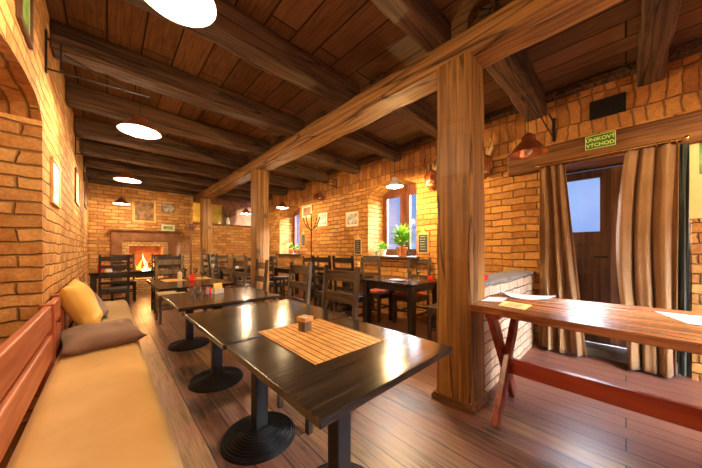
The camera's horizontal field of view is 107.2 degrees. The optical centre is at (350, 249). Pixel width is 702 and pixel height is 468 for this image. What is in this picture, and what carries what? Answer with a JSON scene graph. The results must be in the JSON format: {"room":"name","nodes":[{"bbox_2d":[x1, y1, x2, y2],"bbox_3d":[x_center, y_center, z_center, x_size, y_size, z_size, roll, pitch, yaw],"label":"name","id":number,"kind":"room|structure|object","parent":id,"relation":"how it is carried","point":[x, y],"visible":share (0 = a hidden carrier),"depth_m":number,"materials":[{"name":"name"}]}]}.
{"room":"restaurant dining room","nodes":[
{"label":"restaurant dining room","id":0,"kind":"room"},
{"bbox_2d":[0,0,87,421],"bbox_3d":[-3.058,-0.345,2.203,0.750,3.090,11.000,0,0,-43],"label":"wall","id":1,"kind":"structure","parent":0,"point":[43,246],"depth_m":1.83,"materials":[{"name":"brick"}]},
{"bbox_2d":[16,0,33,50],"bbox_3d":[-1.803,-1.420,1.434,0.020,0.460,0.300,0,0,-43],"label":"framed print","id":2,"kind":"object","parent":1,"relation":"attached to","point":[24,8],"visible":1,"depth_m":1.45},
{"bbox_2d":[50,156,60,208],"bbox_3d":[-2.612,-0.580,2.293,0.020,0.380,0.460,0,0,-43],"label":"framed photo","id":3,"kind":"object","parent":1,"relation":"attached to","point":[55,171],"visible":1,"depth_m":2.26,"materials":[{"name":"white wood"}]},
{"bbox_2d":[54,168,58,200],"bbox_3d":[-2.611,-0.580,2.293,0.002,0.240,0.320,0,0,-43],"label":"print","id":4,"kind":"object","parent":3,"relation":"attached to","point":[56,174],"depth_m":2.30},
{"bbox_2d":[75,167,79,206],"bbox_3d":[-4.148,-0.940,3.923,0.020,0.500,0.550,0,0,-43],"label":"framed photo","id":5,"kind":"object","parent":1,"relation":"attached to","point":[77,178],"visible":1,"depth_m":3.94},
{"bbox_2d":[45,29,148,97],"bbox_3d":[-2.079,-1.500,2.163,0.621,0.320,0.030,0,0,-43],"label":"wall bracket","id":6,"kind":"object","parent":1,"relation":"attached to","point":[47,39],"visible":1,"depth_m":2.02,"materials":[{"name":"brown wood"}]},
{"bbox_2d":[88,183,250,296],"bbox_3d":[-5.166,-0.345,8.116,4.290,3.090,0.500,0,0,-43],"label":"wall","id":7,"kind":"structure","parent":0,"point":[103,215],"depth_m":7.40,"materials":[{"name":"brick"}]},
{"bbox_2d":[132,199,155,222],"bbox_3d":[-5.748,-1.080,7.210,0.520,0.620,0.020,0,0,-43],"label":"framed picture","id":8,"kind":"object","parent":7,"relation":"attached to","point":[142,210],"visible":1,"depth_m":7.20},
{"bbox_2d":[193,196,250,225],"bbox_3d":[-4.504,-1.355,9.083,2.000,1.070,0.100,0,0,-43],"label":"wall","id":9,"kind":"structure","parent":0,"point":[238,218],"depth_m":9.34,"materials":[{"name":"brown paint"}]},
{"bbox_2d":[193,202,221,223],"bbox_3d":[-4.824,-1.205,8.693,0.900,0.690,0.030,0,0,-43],"label":"wall panel","id":10,"kind":"object","parent":9,"relation":"attached to","point":[216,217],"depth_m":8.79,"materials":[{"name":"paint"}]},
{"bbox_2d":[0,286,701,467],"bbox_3d":[-1.429,1.260,4.149,6.090,0.120,12.200,0,0,-43],"label":"floor","id":11,"kind":"structure","parent":0,"point":[543,425],"depth_m":1.80,"materials":[{"name":"brown wood"}]},
{"bbox_2d":[0,297,60,462],"bbox_3d":[-0.999,0.785,0.955,0.525,0.830,3.560,0,0,-43],"label":"bench","id":12,"kind":"object","parent":11,"relation":"on","point":[28,356],"visible":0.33,"depth_m":1.20,"materials":[{"name":"red wood"}]},
{"bbox_2d":[7,340,182,467],"bbox_3d":[-0.955,0.773,0.969,0.462,0.053,3.480,0,0,-43],"label":"bench cushion","id":13,"kind":"object","parent":12,"relation":"on","point":[102,408],"visible":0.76,"depth_m":1.15,"materials":[{"name":"fabric"}]},
{"bbox_2d":[60,318,146,355],"bbox_3d":[-2.038,0.693,2.119,0.560,0.153,0.470,0,0,40],"label":"throw pillow","id":14,"kind":"object","parent":13,"relation":"on","point":[85,338],"visible":0.94,"depth_m":2.00,"materials":[{"name":"fabric"}]},
{"bbox_2d":[59,279,102,325],"bbox_3d":[-2.420,0.498,2.336,0.248,0.451,0.448,0,0,-40],"label":"throw pillow","id":15,"kind":"object","parent":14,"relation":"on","point":[78,300],"visible":0.78,"depth_m":2.21,"materials":[{"name":"yellow fabric"}]},
{"bbox_2d":[51,277,80,359],"bbox_3d":[-2.946,0.785,3.022,0.525,0.830,2.000,0,0,-43],"label":"bench","id":16,"kind":"object","parent":11,"relation":"on","point":[66,321],"visible":0.1,"depth_m":2.16,"materials":[{"name":"red wood"}]},
{"bbox_2d":[71,300,136,327],"bbox_3d":[-2.909,0.770,3.057,0.482,0.058,1.960,0,0,-43],"label":"bench cushion","id":17,"kind":"object","parent":16,"relation":"on","point":[120,309],"visible":0.38,"depth_m":3.13,"materials":[{"name":"beige fabric"}]},
{"bbox_2d":[63,282,108,316],"bbox_3d":[-2.756,0.540,2.707,0.292,0.405,0.471,0,0,-31],"label":"throw pillow","id":18,"kind":"object","parent":17,"relation":"on","point":[101,304],"visible":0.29,"depth_m":2.78,"materials":[{"name":"fabric"}]},
{"bbox_2d":[98,255,129,307],"bbox_3d":[-4.514,0.645,4.938,0.430,1.110,0.511,0,0,-43],"label":"dining chair","id":19,"kind":"object","parent":11,"relation":"on","point":[116,289],"visible":0.77,"depth_m":4.80,"materials":[{"name":"brown wood"}]},
{"bbox_2d":[111,254,135,301],"bbox_3d":[-5.337,0.645,6.074,0.430,1.110,0.511,0,0,-43],"label":"dining chair","id":20,"kind":"object","parent":11,"relation":"on","point":[132,282],"visible":0.61,"depth_m":6.13,"materials":[{"name":"brown wood"}]},
{"bbox_2d":[88,268,186,293],"bbox_3d":[-4.673,0.825,5.777,1.640,0.750,0.620,0,0,-43],"label":"dining table","id":21,"kind":"object","parent":11,"relation":"on","point":[133,273],"visible":0.42,"depth_m":5.44,"materials":[{"name":"black wood"}]},
{"bbox_2d":[109,229,181,296],"bbox_3d":[-5.821,0.328,7.382,1.590,1.745,0.770,0,0,-43],"label":"brick fireplace","id":22,"kind":"object","parent":11,"relation":"on","point":[123,241],"visible":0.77,"depth_m":7.19,"materials":[{"name":"brown brick"}]},
{"bbox_2d":[109,229,181,232],"bbox_3d":[-5.633,-0.522,7.182,1.590,0.045,0.220,0,0,-43],"label":"mantel shelf","id":23,"kind":"object","parent":22,"relation":"attached to","point":[112,230],"depth_m":6.99,"materials":[{"name":"brown wood"}]},
{"bbox_2d":[151,255,180,313],"bbox_3d":[-3.707,0.645,5.189,0.430,1.110,0.511,0,0,-43],"label":"dining chair","id":24,"kind":"object","parent":11,"relation":"on","point":[179,256],"visible":0.37,"depth_m":5.02,"materials":[{"name":"brown wood"}]},
{"bbox_2d":[155,255,184,324],"bbox_3d":[-3.078,0.650,4.463,0.430,1.100,0.509,0,0,-43],"label":"dining chair","id":25,"kind":"object","parent":11,"relation":"on","point":[158,295],"visible":0.48,"depth_m":4.48,"materials":[{"name":"brown wood"}]},
{"bbox_2d":[146,276,235,351],"bbox_3d":[-2.316,0.825,3.706,0.850,0.750,1.429,0,0,-43],"label":"pedestal table","id":26,"kind":"object","parent":11,"relation":"on","point":[189,342],"visible":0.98,"depth_m":3.27,"materials":[{"name":"black wood"}]},
{"bbox_2d":[184,221,197,274],"bbox_3d":[-4.562,0.197,7.380,0.341,2.006,0.341,0,0,-10],"label":"coat stand","id":27,"kind":"object","parent":11,"relation":"on","point":[191,225],"visible":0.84,"depth_m":7.36,"materials":[{"name":"red wood"}]},
{"bbox_2d":[200,198,211,275],"bbox_3d":[-4.194,-0.145,7.507,0.320,2.690,0.300,0,0,-43],"label":"timber post","id":28,"kind":"object","parent":11,"relation":"on","point":[206,204],"visible":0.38,"depth_m":7.42,"materials":[{"name":"brown wood"}]},
{"bbox_2d":[201,253,218,278],"bbox_3d":[-3.807,0.645,7.103,0.430,1.110,0.511,0,0,-43],"label":"dining chair","id":29,"kind":"object","parent":11,"relation":"on","point":[212,255],"visible":0.23,"depth_m":7.21,"materials":[{"name":"brown wood"}]},
{"bbox_2d":[202,254,230,290],"bbox_3d":[-3.131,0.645,6.049,0.511,1.110,0.430,0,0,-43],"label":"dining chair","id":30,"kind":"object","parent":11,"relation":"on","point":[207,256],"visible":0.25,"depth_m":5.83,"materials":[{"name":"brown wood"}]},
{"bbox_2d":[162,287,280,392],"bbox_3d":[-1.302,0.825,2.593,0.860,0.750,0.840,0,0,-43],"label":"pedestal table","id":31,"kind":"object","parent":11,"relation":"on","point":[219,377],"visible":0.99,"depth_m":2.36,"materials":[{"name":"black wood"}]},
{"bbox_2d":[214,254,230,286],"bbox_3d":[-4.021,0.665,8.067,0.430,1.070,0.509,0,0,-33],"label":"dining chair","id":32,"kind":"object","parent":11,"relation":"on","point":[228,275],"visible":0.5,"depth_m":8.22,"materials":[{"name":"brown wood"}]},
{"bbox_2d":[203,258,247,310],"bbox_3d":[-1.908,0.665,3.936,0.430,1.070,0.509,0,0,41],"label":"dining chair","id":33,"kind":"object","parent":11,"relation":"on","point":[244,264],"visible":0.23,"depth_m":4.09,"materials":[{"name":"brown wood"}]},
{"bbox_2d":[218,266,250,287],"bbox_3d":[-2.948,0.825,6.702,0.600,0.750,1.100,0,0,-43],"label":"dining table","id":34,"kind":"object","parent":11,"relation":"on","point":[228,269],"visible":0.3,"depth_m":6.49,"materials":[{"name":"black wood"}]},
{"bbox_2d":[223,259,268,307],"bbox_3d":[-1.397,0.665,3.378,0.509,1.070,0.430,0,0,-37],"label":"dining chair","id":35,"kind":"object","parent":11,"relation":"on","point":[258,265],"visible":0.27,"depth_m":3.48,"materials":[{"name":"brown wood"}]},
{"bbox_2d":[250,169,268,303],"bbox_3d":[-1.712,-0.145,4.872,0.320,2.690,0.300,0,0,-43],"label":"timber post","id":36,"kind":"object","parent":11,"relation":"on","point":[259,178],"visible":0.62,"depth_m":4.78,"materials":[{"name":"brown wood"}]},
{"bbox_2d":[185,299,348,465],"bbox_3d":[-0.591,0.825,1.808,0.820,0.750,0.818,0,0,-43],"label":"pedestal table","id":37,"kind":"object","parent":11,"relation":"on","point":[259,437],"visible":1,"depth_m":1.63,"materials":[{"name":"black wood"}]},
{"bbox_2d":[269,256,291,300],"bbox_3d":[-1.676,0.665,5.907,0.430,1.070,0.509,0,0,45],"label":"dining chair","id":38,"kind":"object","parent":11,"relation":"on","point":[271,283],"visible":0.34,"depth_m":5.69,"materials":[{"name":"brown wood"}]},
{"bbox_2d":[273,276,288,300],"bbox_3d":[-1.438,0.873,5.405,0.350,0.656,0.350,0,0,-43],"label":"round stool","id":39,"kind":"object","parent":11,"relation":"on","point":[276,278],"visible":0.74,"depth_m":5.35,"materials":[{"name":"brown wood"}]},
{"bbox_2d":[274,267,313,297],"bbox_3d":[-1.448,0.825,6.604,0.750,0.750,0.900,0,0,-43],"label":"dining table","id":40,"kind":"object","parent":11,"relation":"on","point":[285,270],"visible":0.28,"depth_m":6.49,"materials":[{"name":"black wood"}]},
{"bbox_2d":[287,261,311,303],"bbox_3d":[-0.732,0.665,2.702,0.509,1.070,0.430,0,0,-41],"label":"dining chair","id":41,"kind":"object","parent":11,"relation":"on","point":[301,269],"visible":0.2,"depth_m":2.85,"materials":[{"name":"brown wood"}]},
{"bbox_2d":[302,256,329,304],"bbox_3d":[-0.750,0.665,5.681,0.430,1.070,0.509,0,0,-43],"label":"dining chair","id":42,"kind":"object","parent":11,"relation":"on","point":[304,260],"visible":0.35,"depth_m":5.71,"materials":[{"name":"brown wood"}]},
{"bbox_2d":[277,265,360,434],"bbox_3d":[-0.252,0.665,1.988,0.509,1.070,0.430,0,0,-43],"label":"dining chair","id":43,"kind":"object","parent":11,"relation":"on","point":[329,274],"visible":0.26,"depth_m":2.08,"materials":[{"name":"brown wood"}]},
{"bbox_2d":[312,255,349,314],"bbox_3d":[-0.345,0.645,4.479,0.430,1.110,0.511,0,0,41],"label":"dining chair","id":44,"kind":"object","parent":11,"relation":"on","point":[317,294],"visible":0.55,"depth_m":4.39,"materials":[{"name":"brown wood"}]},
{"bbox_2d":[226,317,451,467],"bbox_3d":[-0.059,0.825,1.216,0.762,0.750,0.740,0,0,-43],"label":"pedestal table","id":45,"kind":"object","parent":11,"relation":"on","point":[326,393],"visible":0.88,"depth_m":1.01,"materials":[{"name":"black wood"}]},
{"bbox_2d":[259,318,383,364],"bbox_3d":[-0.172,0.447,1.349,0.410,0.005,0.550,0,0,-42],"label":"placemat","id":46,"kind":"object","parent":45,"relation":"on","point":[326,340],"visible":0.98,"depth_m":1.29,"materials":[{"name":"wood"}]},
{"bbox_2d":[296,315,312,331],"bbox_3d":[-0.255,0.406,1.429,0.066,0.078,0.066,0,0,35],"label":"box","id":47,"kind":"object","parent":46,"relation":"on","point":[304,321],"visible":1,"depth_m":1.41,"materials":[{"name":"brown wood"}]},
{"bbox_2d":[317,272,373,315],"bbox_3d":[-0.099,0.825,5.210,0.760,0.750,0.920,0,0,-43],"label":"dining table","id":48,"kind":"object","parent":11,"relation":"on","point":[344,284],"visible":0.17,"depth_m":5.12,"materials":[{"name":"black wood"}]},
{"bbox_2d":[332,256,371,323],"bbox_3d":[0.021,0.645,4.206,0.430,1.110,0.511,0,0,41],"label":"dining chair","id":49,"kind":"object","parent":11,"relation":"on","point":[334,260],"visible":0.46,"depth_m":4.09,"materials":[{"name":"brown wood"}]},
{"bbox_2d":[361,257,396,322],"bbox_3d":[0.493,0.665,4.587,0.430,1.070,0.512,0,0,-35],"label":"dining chair","id":50,"kind":"object","parent":11,"relation":"on","point":[378,294],"visible":0.72,"depth_m":4.55,"materials":[{"name":"brown wood"}]},
{"bbox_2d":[361,276,436,335],"bbox_3d":[0.750,0.825,3.936,0.750,0.750,0.940,0,0,-43],"label":"dining table","id":51,"kind":"object","parent":11,"relation":"on","point":[411,287],"visible":0.66,"depth_m":3.75,"materials":[{"name":"black wood"}]},
{"bbox_2d":[392,258,430,322],"bbox_3d":[0.998,0.665,4.265,0.512,1.070,0.430,0,0,-43],"label":"dining chair","id":52,"kind":"object","parent":11,"relation":"on","point":[401,296],"visible":0.58,"depth_m":4.24,"materials":[{"name":"brown wood"}]},
{"bbox_2d":[426,303,436,340],"bbox_3d":[1.301,0.665,3.315,0.430,1.070,0.509,0,0,-43],"label":"dining chair","id":53,"kind":"object","parent":11,"relation":"on","point":[431,309],"visible":0.19,"depth_m":3.32,"materials":[{"name":"brown wood"}]},
{"bbox_2d":[431,50,489,414],"bbox_3d":[0.892,-0.145,2.108,0.340,2.690,0.335,0,0,-43],"label":"timber post","id":54,"kind":"object","parent":11,"relation":"on","point":[460,80],"visible":0.97,"depth_m":2.00,"materials":[{"name":"brown wood"}]},
{"bbox_2d":[194,0,624,202],"bbox_3d":[-1.013,-1.572,4.129,0.313,0.230,11.000,0,0,-43],"label":"ceiling beam","id":55,"kind":"structure","parent":54,"relation":"on","point":[516,25],"depth_m":2.20,"materials":[{"name":"brown wood"}]},
{"bbox_2d":[470,293,701,431],"bbox_3d":[1.824,0.790,1.316,1.079,0.820,2.115,0,0,-43],"label":"trestle table","id":56,"kind":"object","parent":11,"relation":"on","point":[636,324],"visible":0.87,"depth_m":1.52,"materials":[{"name":"orange wood"}]},
{"bbox_2d":[499,301,531,309],"bbox_3d":[1.121,0.378,1.785,0.220,0.002,0.180,0,0,-43],"label":"leaflet","id":57,"kind":"object","parent":56,"relation":"on","point":[504,303],"visible":1,"depth_m":1.76,"materials":[{"name":"paper"}]},
{"bbox_2d":[503,292,554,299],"bbox_3d":[1.419,0.372,2.069,0.383,0.013,0.246,0,0,32],"label":"paper sheet","id":58,"kind":"object","parent":56,"relation":"on","point":[531,297],"visible":1,"depth_m":2.07,"materials":[{"name":"white paper"}]},
{"bbox_2d":[655,311,701,324],"bbox_3d":[1.904,0.378,1.333,0.320,0.001,0.430,0,0,-43],"label":"menu sheet","id":59,"kind":"object","parent":56,"relation":"on","point":[690,319],"visible":1,"depth_m":1.45,"materials":[{"name":"white paper"}]},
{"bbox_2d":[45,0,701,186],"bbox_3d":[-1.429,-1.940,4.149,6.090,0.100,12.200,0,0,-43],"label":"ceiling","id":60,"kind":"structure","parent":0,"point":[355,38],"depth_m":2.47,"materials":[{"name":"brown wood"}]},
{"bbox_2d":[88,177,200,195],"bbox_3d":[-5.531,-1.772,7.154,2.440,0.253,0.195,0,0,-43],"label":"ceiling beam","id":61,"kind":"structure","parent":60,"relation":"attached to","point":[112,183],"depth_m":6.95,"materials":[{"name":"brown wood"}]},
{"bbox_2d":[86,168,207,191],"bbox_3d":[-5.038,-1.773,6.631,2.440,0.261,0.249,0,0,-43],"label":"ceiling beam","id":62,"kind":"structure","parent":60,"relation":"attached to","point":[102,174],"depth_m":6.56,"materials":[{"name":"brown wood"}]},
{"bbox_2d":[83,156,217,185],"bbox_3d":[-4.408,-1.776,5.962,2.440,0.253,0.205,0,0,-43],"label":"ceiling beam","id":63,"kind":"structure","parent":60,"relation":"attached to","point":[88,162],"depth_m":5.71,"materials":[{"name":"brown wood"}]},
{"bbox_2d":[79,139,229,179],"bbox_3d":[-3.763,-1.767,5.277,2.440,0.260,0.214,0,0,-43],"label":"ceiling beam","id":64,"kind":"structure","parent":60,"relation":"attached to","point":[122,154],"depth_m":5.04,"materials":[{"name":"brown wood"}]},
{"bbox_2d":[74,116,247,169],"bbox_3d":[-3.061,-1.768,4.533,2.440,0.256,0.252,0,0,-43],"label":"ceiling beam","id":65,"kind":"structure","parent":60,"relation":"attached to","point":[85,128],"depth_m":4.28,"materials":[{"name":"brown wood"}]},
{"bbox_2d":[114,171,140,182],"bbox_3d":[-3.723,-1.420,4.324,0.350,0.570,0.350,0,0,-43],"label":"pendant lamp","id":66,"kind":"object","parent":65,"relation":"hanging from","point":[127,176],"visible":1,"depth_m":4.29,"materials":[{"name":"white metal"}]},
{"bbox_2d":[65,81,269,155],"bbox_3d":[-2.354,-1.771,3.783,2.440,0.255,0.189,0,0,-43],"label":"ceiling beam","id":67,"kind":"structure","parent":60,"relation":"attached to","point":[77,97],"depth_m":3.47,"materials":[{"name":"brown wood"}]},
{"bbox_2d":[50,18,304,136],"bbox_3d":[-1.624,-1.776,3.007,2.440,0.257,0.227,0,0,-43],"label":"ceiling beam","id":68,"kind":"structure","parent":60,"relation":"attached to","point":[100,55],"depth_m":2.62,"materials":[{"name":"brown wood"}]},
{"bbox_2d":[117,87,160,138],"bbox_3d":[-2.153,-1.442,2.643,0.350,0.525,0.350,0,0,-43],"label":"pendant lamp","id":69,"kind":"object","parent":68,"relation":"hanging from","point":[138,126],"visible":0.99,"depth_m":2.64,"materials":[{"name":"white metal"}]},
{"bbox_2d":[134,125,145,134],"bbox_3d":[-2.153,-1.258,2.643,0.087,0.155,0.089,0,0,-43],"label":"bulb","id":70,"kind":"object","parent":69,"relation":"attached to","point":[140,130],"depth_m":2.62,"materials":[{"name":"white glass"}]},
{"bbox_2d":[145,0,215,26],"bbox_3d":[-0.880,-1.480,1.314,0.350,0.450,0.350,0,0,-43],"label":"pendant lamp","id":71,"kind":"object","parent":60,"relation":"hanging from","point":[191,13],"visible":1,"depth_m":1.42,"materials":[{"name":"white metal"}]},
{"bbox_2d":[215,194,250,202],"bbox_3d":[-3.896,-1.772,8.554,1.840,0.250,0.239,0,0,-43],"label":"ceiling beam","id":72,"kind":"structure","parent":60,"relation":"attached to","point":[223,196],"depth_m":8.53,"materials":[{"name":"brown wood"}]},
{"bbox_2d":[209,186,271,199],"bbox_3d":[-3.313,-1.772,7.935,1.840,0.256,0.197,0,0,-43],"label":"ceiling beam","id":73,"kind":"structure","parent":60,"relation":"attached to","point":[238,192],"depth_m":7.83,"materials":[{"name":"brown wood"}]},
{"bbox_2d":[131,0,358,106],"bbox_3d":[-0.854,-1.779,2.190,2.440,0.256,0.235,0,0,-43],"label":"ceiling beam","id":74,"kind":"structure","parent":60,"relation":"attached to","point":[234,30],"depth_m":2.25,"materials":[{"name":"brown wood"}]},
{"bbox_2d":[219,179,286,195],"bbox_3d":[-2.663,-1.776,7.245,1.840,0.250,0.245,0,0,-43],"label":"ceiling beam","id":75,"kind":"structure","parent":60,"relation":"attached to","point":[277,190],"depth_m":7.47,"materials":[{"name":"brown wood"}]},
{"bbox_2d":[233,169,304,190],"bbox_3d":[-1.977,-1.776,6.517,1.840,0.256,0.214,0,0,-43],"label":"ceiling beam","id":76,"kind":"structure","parent":60,"relation":"attached to","point":[276,180],"depth_m":6.68,"materials":[{"name":"brown wood"}]},
{"bbox_2d":[252,155,328,182],"bbox_3d":[-1.260,-1.771,5.756,1.840,0.260,0.204,0,0,-43],"label":"ceiling beam","id":77,"kind":"structure","parent":60,"relation":"attached to","point":[291,169],"depth_m":5.82,"materials":[{"name":"brown wood"}]},
{"bbox_2d":[276,136,359,173],"bbox_3d":[-0.539,-1.774,4.991,1.840,0.259,0.248,0,0,-43],"label":"ceiling beam","id":78,"kind":"structure","parent":60,"relation":"attached to","point":[318,156],"depth_m":5.00,"materials":[{"name":"brown wood"}]},
{"bbox_2d":[314,111,401,161],"bbox_3d":[0.202,-1.771,4.204,1.840,0.256,0.205,0,0,-43],"label":"ceiling beam","id":79,"kind":"structure","parent":60,"relation":"attached to","point":[360,139],"depth_m":4.23,"materials":[{"name":"brown wood"}]},
{"bbox_2d":[386,142,402,188],"bbox_3d":[0.688,-1.333,4.082,0.260,0.743,0.260,0,0,-43],"label":"pendant lamp","id":80,"kind":"object","parent":60,"relation":"hanging from","point":[394,183],"visible":1,"depth_m":4.06,"materials":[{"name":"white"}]},
{"bbox_2d":[369,72,437,139],"bbox_3d":[0.929,-1.773,3.433,1.840,0.250,0.213,0,0,-43],"label":"ceiling beam","id":81,"kind":"structure","parent":60,"relation":"attached to","point":[418,113],"depth_m":3.28,"materials":[{"name":"brown wood"}]},
{"bbox_2d":[370,0,451,53],"bbox_3d":[-0.100,-1.772,1.390,2.440,0.257,0.195,0,0,-43],"label":"ceiling beam","id":82,"kind":"structure","parent":60,"relation":"attached to","point":[422,21],"depth_m":1.92,"materials":[{"name":"brown wood"}]},
{"bbox_2d":[466,0,547,121],"bbox_3d":[1.675,-1.769,2.640,1.840,0.255,0.252,0,0,-43],"label":"ceiling beam","id":83,"kind":"structure","parent":60,"relation":"attached to","point":[514,74],"depth_m":2.57,"materials":[{"name":"brown wood"}]},
{"bbox_2d":[638,0,680,85],"bbox_3d":[2.320,-1.774,1.957,1.840,0.258,0.189,0,0,-43],"label":"ceiling beam","id":84,"kind":"structure","parent":60,"relation":"attached to","point":[658,18],"depth_m":2.02,"materials":[{"name":"brown wood"}]},
{"bbox_2d":[269,52,701,380],"bbox_3d":[0.542,-0.345,5.594,0.560,3.090,11.000,0,0,-43],"label":"wall","id":85,"kind":"structure","parent":0,"point":[511,204],"depth_m":3.60,"materials":[{"name":"brick"}]},
{"bbox_2d":[293,208,299,253],"bbox_3d":[-1.471,-0.630,8.066,0.100,1.500,1.160,0,0,-43],"label":"window","id":86,"kind":"structure","parent":85,"relation":"in","point":[297,212],"depth_m":8.39,"materials":[{"name":"brown wood"}]},
{"bbox_2d":[302,204,312,218],"bbox_3d":[-1.192,-1.040,7.010,0.020,0.360,0.500,0,0,-43],"label":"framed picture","id":87,"kind":"object","parent":85,"relation":"attached to","point":[307,210],"visible":0.92,"depth_m":6.99},
{"bbox_2d":[318,212,327,226],"bbox_3d":[-0.712,-0.760,6.500,0.020,0.340,0.400,0,0,-43],"label":"framed print","id":88,"kind":"object","parent":85,"relation":"attached to","point":[323,221],"visible":0.99,"depth_m":6.47,"materials":[{"name":"beige paper"}]},
{"bbox_2d":[345,210,358,226],"bbox_3d":[0.021,-0.680,5.722,0.020,0.340,0.420,0,0,-43],"label":"framed print","id":89,"kind":"object","parent":85,"relation":"attached to","point":[351,218],"visible":1,"depth_m":5.71,"materials":[{"name":"beige paper"}]},
{"bbox_2d":[354,234,361,254],"bbox_3d":[0.151,-0.120,5.583,0.021,0.440,0.210,0,0,-43],"label":"paddle","id":90,"kind":"object","parent":85,"relation":"attached to","point":[357,241],"visible":1,"depth_m":5.56,"materials":[{"name":"brown wood"}]},
{"bbox_2d":[363,255,419,258],"bbox_3d":[0.898,0.135,5.098,0.600,0.040,1.290,0,0,-43],"label":"windowsill","id":91,"kind":"structure","parent":85,"relation":"attached to","point":[366,256],"depth_m":4.82,"materials":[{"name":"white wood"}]},
{"bbox_2d":[388,224,415,255],"bbox_3d":[0.925,-0.201,4.773,0.588,0.633,0.596,0,0,-43],"label":"potted plant","id":92,"kind":"object","parent":91,"relation":"on","point":[401,234],"visible":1,"depth_m":4.70,"materials":[{"name":"green plant"}]},
{"bbox_2d":[383,184,415,255],"bbox_3d":[1.124,-0.630,5.311,0.100,1.500,1.150,0,0,-43],"label":"window","id":93,"kind":"structure","parent":85,"relation":"in","point":[405,192],"depth_m":5.34,"materials":[{"name":"brown wood"}]},
{"bbox_2d":[418,228,428,253],"bbox_3d":[1.235,-0.160,4.433,0.021,0.440,0.210,0,0,-43],"label":"chalkboard","id":94,"kind":"object","parent":85,"relation":"attached to","point":[423,237],"visible":1,"depth_m":4.42,"materials":[{"name":"brown wood"}]},
{"bbox_2d":[423,155,437,190],"bbox_3d":[1.309,-1.259,4.246,0.232,0.566,0.200,0,0,24],"label":"mask","id":95,"kind":"object","parent":85,"relation":"attached to","point":[430,178],"visible":0.98,"depth_m":4.21,"materials":[{"name":"brown wood"}]},
{"bbox_2d":[269,38,701,194],"bbox_3d":[0.301,-1.844,5.367,0.115,0.105,11.000,0,0,-43],"label":"beam","id":96,"kind":"structure","parent":85,"relation":"attached to","point":[694,47],"depth_m":2.92,"materials":[{"name":"brown wood"}]},
{"bbox_2d":[484,138,492,179],"bbox_3d":[1.875,-1.279,3.644,0.232,0.566,0.200,0,0,35],"label":"mask","id":97,"kind":"object","parent":85,"relation":"attached to","point":[488,162],"visible":0.52,"depth_m":3.58,"materials":[{"name":"brown wood"}]},
{"bbox_2d":[509,94,554,159],"bbox_3d":[1.971,-1.225,2.681,1.355,0.750,0.290,0,0,-43],"label":"pendant lamp","id":98,"kind":"object","parent":85,"relation":"attached to","point":[529,147],"depth_m":2.31,"materials":[{"name":"orange metal"}]},
{"bbox_2d":[507,109,701,176],"bbox_3d":[3.129,-1.119,2.591,0.402,0.290,2.680,0,0,-43],"label":"lintel beam","id":99,"kind":"structure","parent":85,"relation":"attached to","point":[689,123],"depth_m":2.69,"materials":[{"name":"brown wood"}]},
{"bbox_2d":[585,130,615,150],"bbox_3d":[2.670,-1.170,2.777,0.010,0.150,0.240,0,0,-43],"label":"exit sign","id":100,"kind":"object","parent":99,"relation":"attached to","point":[606,139],"visible":1,"depth_m":2.77,"materials":[{"name":"green plastic"}]},
{"bbox_2d":[535,135,690,168],"bbox_3d":[2.692,-1.004,2.783,0.184,0.060,1.158,0,0,-43],"label":"curtain rod","id":101,"kind":"object","parent":99,"relation":"attached to","point":[687,137],"visible":0.94,"depth_m":2.61,"materials":[{"name":"brown wood"}]},
{"bbox_2d":[539,164,586,356],"bbox_3d":[2.417,0.095,2.974,0.145,2.150,0.433,0,0,-43],"label":"curtain","id":102,"kind":"object","parent":101,"relation":"hanging from","point":[558,275],"visible":0.83,"depth_m":3.01,"materials":[{"name":"brown fabric"}]},
{"bbox_2d":[616,143,678,377],"bbox_3d":[2.860,0.095,2.512,0.180,2.150,0.408,0,0,-43],"label":"curtain","id":103,"kind":"object","parent":101,"relation":"hanging from","point":[648,203],"visible":0.77,"depth_m":2.48,"materials":[{"name":"brown fabric"}]},
{"bbox_2d":[677,143,689,376],"bbox_3d":[3.080,0.090,2.403,0.074,2.140,0.065,0,0,-6],"label":"curtain","id":104,"kind":"object","parent":101,"relation":"hanging from","point":[684,149],"visible":0.84,"depth_m":2.39,"materials":[{"name":"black fabric"}]},
{"bbox_2d":[589,92,625,120],"bbox_3d":[2.771,-1.550,2.803,0.020,0.200,0.280,0,0,-43],"label":"air vent","id":105,"kind":"object","parent":85,"relation":"in","point":[614,104],"visible":1,"depth_m":2.80,"materials":[{"name":"black metal"}]},
{"bbox_2d":[566,163,677,359],"bbox_3d":[2.988,0.080,2.994,0.144,2.240,1.100,0,0,-43],"label":"door","id":106,"kind":"structure","parent":85,"relation":"in","point":[595,252],"depth_m":3.03,"materials":[{"name":"brown wood"}]},
{"bbox_2d":[585,341,690,376],"bbox_3d":[3.004,1.155,3.009,0.500,0.090,1.100,0,0,-43],"label":"trim","id":107,"kind":"structure","parent":85,"relation":"attached to","point":[609,352],"depth_m":2.87,"materials":[{"name":"grey metal"}]},
{"bbox_2d":[689,142,701,218],"bbox_3d":[3.323,-0.670,2.224,0.009,0.760,0.540,0,0,-43],"label":"poster","id":108,"kind":"object","parent":85,"relation":"attached to","point":[695,183],"visible":0.7,"depth_m":2.38,"materials":[{"name":"yellow paper"}]},
{"bbox_2d":[484,274,533,390],"bbox_3d":[1.633,0.750,2.795,1.690,0.900,0.230,0,0,-43],"label":"wall","id":109,"kind":"structure","parent":0,"point":[524,285],"depth_m":2.53,"materials":[{"name":"brick"}]},
{"bbox_2d":[484,270,534,286],"bbox_3d":[1.627,0.282,2.793,1.700,0.035,0.265,0,0,-43],"label":"countertop","id":110,"kind":"structure","parent":109,"relation":"on","point":[493,278],"depth_m":2.69,"materials":[{"name":"grey stone"}]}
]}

